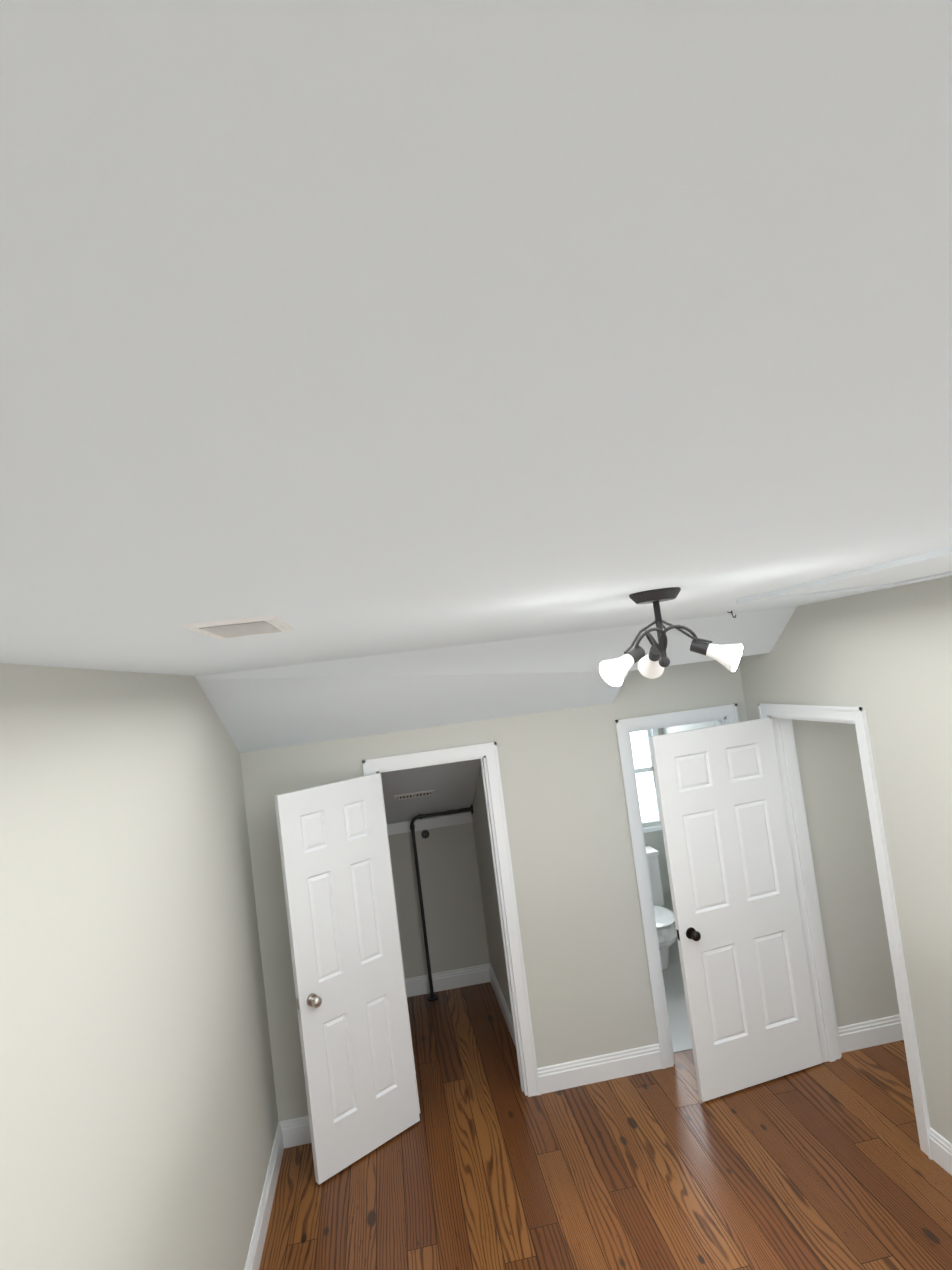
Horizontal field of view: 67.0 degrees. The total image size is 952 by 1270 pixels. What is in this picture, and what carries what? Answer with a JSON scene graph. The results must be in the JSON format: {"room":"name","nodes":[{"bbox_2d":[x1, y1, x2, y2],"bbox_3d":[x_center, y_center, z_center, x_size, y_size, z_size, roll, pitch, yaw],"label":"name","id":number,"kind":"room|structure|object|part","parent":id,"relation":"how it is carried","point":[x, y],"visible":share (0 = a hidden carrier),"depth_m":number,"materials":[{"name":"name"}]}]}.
{"room":"empty bedroom","nodes":[
{"label":"empty bedroom","id":0,"kind":"room"},
{"bbox_2d":[0,663,278,1269],"bbox_3d":[-0.976,1.246,1.495,0.120,2.900,9.120,-7,-3,-8],"label":"wall","id":1,"kind":"structure","parent":0,"point":[139,1121],"depth_m":2.13,"materials":[{"name":"grey paint"}]},
{"bbox_2d":[244,1121,287,1269],"bbox_3d":[-0.617,2.539,0.537,0.017,0.140,7.080,-7,-3,-8],"label":"baseboard","id":2,"kind":"structure","parent":1,"relation":"attached to","point":[253,1261],"depth_m":3.48,"materials":[{"name":"white wood"}]},
{"bbox_2d":[388,811,489,978],"bbox_3d":[-0.691,2.169,5.877,1.470,1.500,0.120,-7,-3,-8],"label":"wall","id":3,"kind":"structure","parent":0,"point":[452,899],"depth_m":5.87,"materials":[{"name":"grey paint"}]},
{"bbox_2d":[387,812,472,834],"bbox_3d":[-0.754,1.587,5.840,1.470,0.085,0.022,-7,-3,-8],"label":"trim","id":4,"kind":"structure","parent":3,"relation":"attached to","point":[432,822],"depth_m":5.89,"materials":[{"name":"white wood"}]},
{"bbox_2d":[405,964,488,996],"bbox_3d":[-0.598,2.838,5.770,1.410,0.140,0.017,-7,-3,-8],"label":"baseboard","id":5,"kind":"structure","parent":3,"relation":"attached to","point":[457,978],"depth_m":5.82,"materials":[{"name":"white wood"}]},
{"bbox_2d":[0,0,951,823],"bbox_3d":[1.075,0.508,1.838,4.480,2.007,9.300,-7,-3,-8],"label":"ceiling","id":6,"kind":"structure","parent":0,"point":[406,364],"depth_m":0.35,"materials":[{"name":"paint"}]},
{"bbox_2d":[182,615,292,638],"bbox_3d":[-0.482,-0.013,1.494,0.170,0.010,0.300,-7,-3,-8],"label":"ceiling vent","id":7,"kind":"object","parent":6,"relation":"in","point":[242,627],"visible":1,"depth_m":1.43,"materials":[{"name":"white metal"}]},
{"bbox_2d":[394,790,433,800],"bbox_3d":[-0.460,1.193,5.353,0.300,0.053,0.098,-7,-3,-8],"label":"ceiling vent","id":8,"kind":"object","parent":6,"relation":"in","point":[413,795],"visible":1,"depth_m":5.35,"materials":[{"name":"white metal"}]},
{"bbox_2d":[599,587,742,685],"bbox_3d":[0.469,0.004,1.906,0.360,0.230,0.328,-7,-3,-8],"label":"ceiling lamp","id":9,"kind":"object","parent":6,"relation":"hanging from","point":[654,662],"visible":1,"depth_m":1.82,"materials":[{"name":"black metal"}]},
{"bbox_3d":[0.469,-0.012,1.899,0.224,0.200,0.204,-7,-3,-8],"label":"frame","id":10,"kind":"part","parent":9,"relation":"part of","materials":[{"name":"black metal"}]},
{"bbox_2d":[737,547,951,603],"bbox_3d":[1.391,-0.213,2.026,0.660,0.016,1.420,-7,-3,-8],"label":"ceiling hatch","id":11,"kind":"object","parent":6,"relation":"attached to","point":[929,565],"visible":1,"depth_m":2.28,"materials":[{"name":"white"}]},
{"bbox_2d":[472,764,511,1015],"bbox_3d":[0.088,1.334,5.336,0.100,2.900,1.800,-7,-3,-8],"label":"wall","id":12,"kind":"structure","parent":0,"point":[488,891],"depth_m":5.34,"materials":[{"name":"grey paint"}]},
{"bbox_2d":[487,963,515,1046],"bbox_3d":[0.218,2.698,5.121,0.017,0.140,1.540,-7,-3,-8],"label":"baseboard","id":13,"kind":"structure","parent":12,"relation":"attached to","point":[492,978],"depth_m":5.29,"materials":[{"name":"white wood"}]},
{"bbox_2d":[240,660,747,1120],"bbox_3d":[0.315,1.252,4.402,3.240,2.900,0.120,-7,-3,-8],"label":"wall","id":14,"kind":"structure","parent":0,"point":[581,930],"depth_m":4.34,"materials":[{"name":"grey paint"}]},
{"bbox_2d":[284,1115,310,1147],"bbox_3d":[-0.743,2.758,4.077,0.662,0.140,0.017,-7,-3,-8],"label":"baseboard","id":15,"kind":"structure","parent":14,"relation":"attached to","point":[297,1130],"depth_m":4.03,"materials":[{"name":"white wood"}]},
{"bbox_2d":[274,773,419,1184],"bbox_3d":[-0.691,1.800,3.954,0.659,1.987,0.179,-4,-4,-42],"label":"closet door","id":16,"kind":"structure","parent":14,"relation":"in","point":[359,1076],"depth_m":3.92,"materials":[{"name":"painted wood"},{"name":"nickel"}]},
{"bbox_3d":[-0.884,1.910,3.762,0.104,0.064,0.179,-4,-4,-42],"label":"knob","id":17,"kind":"part","parent":16,"relation":"part of","materials":[{"name":"silver metal"}]},
{"bbox_2d":[362,742,540,1112],"bbox_3d":[-0.155,1.722,4.300,0.804,2.072,0.164,-7,-3,-8],"label":"trim","id":18,"kind":"structure","parent":14,"relation":"attached to","point":[486,754],"depth_m":4.28,"materials":[{"name":"white wood"}]},
{"bbox_2d":[537,1043,661,1093],"bbox_3d":[0.740,2.585,4.291,0.764,0.140,0.017,-7,-3,-8],"label":"baseboard","id":19,"kind":"structure","parent":14,"relation":"attached to","point":[552,1078],"depth_m":4.28,"materials":[{"name":"white wood"}]},
{"bbox_2d":[615,704,739,1068],"bbox_3d":[1.377,1.528,4.522,0.804,2.102,0.164,-7,-3,-8],"label":"door frame","id":20,"kind":"structure","parent":14,"relation":"attached to","point":[724,714],"depth_m":4.42,"materials":[{"name":"white wood"}]},
{"bbox_2d":[259,982,951,1269],"bbox_3d":[1.284,2.496,1.819,4.730,0.100,9.500,-7,-3,-8],"label":"floor","id":21,"kind":"structure","parent":0,"point":[484,1163],"depth_m":3.48,"materials":[{"name":"brown wood"}]},
{"bbox_2d":[410,805,472,1000],"bbox_3d":[-0.215,2.125,5.794,0.543,1.460,0.173,-7,-3,-8],"label":"rail","id":22,"kind":"object","parent":21,"relation":"on","point":[425,835],"visible":0.96,"depth_m":5.72,"materials":[{"name":"black metal"}]},
{"bbox_2d":[642,728,674,923],"bbox_3d":[0.956,1.282,6.328,1.900,2.900,0.120,-7,-3,-8],"label":"wall","id":23,"kind":"structure","parent":0,"point":[654,840],"depth_m":6.31,"materials":[{"name":"grey paint"}]},
{"bbox_2d":[635,729,661,832],"bbox_3d":[1.267,1.233,6.318,0.820,1.020,0.110,-7,-3,-8],"label":"bathroom window","id":24,"kind":"structure","parent":23,"relation":"in","point":[643,770],"depth_m":6.38,"materials":[{"name":"white"}]},
{"bbox_2d":[662,939,691,1052],"bbox_3d":[1.159,2.661,5.332,1.700,0.004,1.700,-7,-3,-8],"label":"floor","id":25,"kind":"structure","parent":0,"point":[676,1006],"depth_m":5.11,"materials":[{"name":"grey"}]},
{"bbox_2d":[645,846,676,969],"bbox_3d":[1.373,2.251,5.844,0.480,0.838,0.745,-7,-3,-8],"label":"toilet","id":26,"kind":"object","parent":25,"relation":"on","point":[666,928],"visible":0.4,"depth_m":5.71,"materials":[{"name":"white ceramic"}]},
{"bbox_2d":[662,720,715,733],"bbox_3d":[1.874,1.123,5.543,0.120,2.900,1.700,-7,-3,-8],"label":"wall","id":27,"kind":"structure","parent":0,"point":[674,729],"depth_m":5.86,"materials":[{"name":"white paint"}]},
{"bbox_2d":[739,576,951,1143],"bbox_3d":[2.211,0.873,1.944,0.120,2.900,5.300,-7,-3,-8],"label":"wall","id":28,"kind":"structure","parent":0,"point":[883,657],"depth_m":3.26,"materials":[{"name":"grey paint"}]},
{"bbox_2d":[650,718,821,1101],"bbox_3d":[1.500,1.527,4.130,0.809,2.005,0.179,-6,-3,-16],"label":"hall door","id":29,"kind":"structure","parent":28,"relation":"in","point":[744,963],"depth_m":4.11,"materials":[{"name":"white wood"}]},
{"bbox_3d":[1.176,1.667,4.026,0.104,0.064,0.179,-6,-3,-16],"label":"knob","id":30,"kind":"part","parent":29,"relation":"part of","materials":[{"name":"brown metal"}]},
{"bbox_2d":[757,703,931,1159],"bbox_3d":[1.993,1.414,3.873,0.164,2.102,0.954,-7,-3,-8],"label":"door frame","id":31,"kind":"structure","parent":28,"relation":"attached to","point":[782,716],"depth_m":4.19,"materials":[{"name":"white wood"}]},
{"bbox_2d":[929,1127,951,1175],"bbox_3d":[2.393,2.205,1.281,0.017,0.140,4.169,-7,-3,-8],"label":"baseboard","id":32,"kind":"structure","parent":28,"relation":"attached to","point":[941,1149],"depth_m":3.27,"materials":[{"name":"white wood"}]},
{"bbox_2d":[792,719,899,1026],"bbox_3d":[2.374,0.999,4.477,0.890,2.900,0.120,-7,-3,-8],"label":"wall","id":33,"kind":"structure","parent":0,"point":[848,889],"depth_m":4.37,"materials":[{"name":"grey paint"}]},
{"bbox_2d":[838,1014,903,1052],"bbox_3d":[2.545,2.362,4.329,0.870,0.140,0.017,-7,-3,-8],"label":"baseboard","id":34,"kind":"structure","parent":33,"relation":"attached to","point":[867,1034],"depth_m":4.30,"materials":[{"name":"white wood"}]},
{"label":"outside","id":35,"kind":"structure","parent":0,"visible":0},
{"bbox_2d":[630,730,657,819],"bbox_3d":[1.215,1.251,6.689,1.280,1.500,0.020,-7,-3,-8],"label":"sky","id":36,"kind":"structure","parent":35,"point":[644,780],"depth_m":6.72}
]}

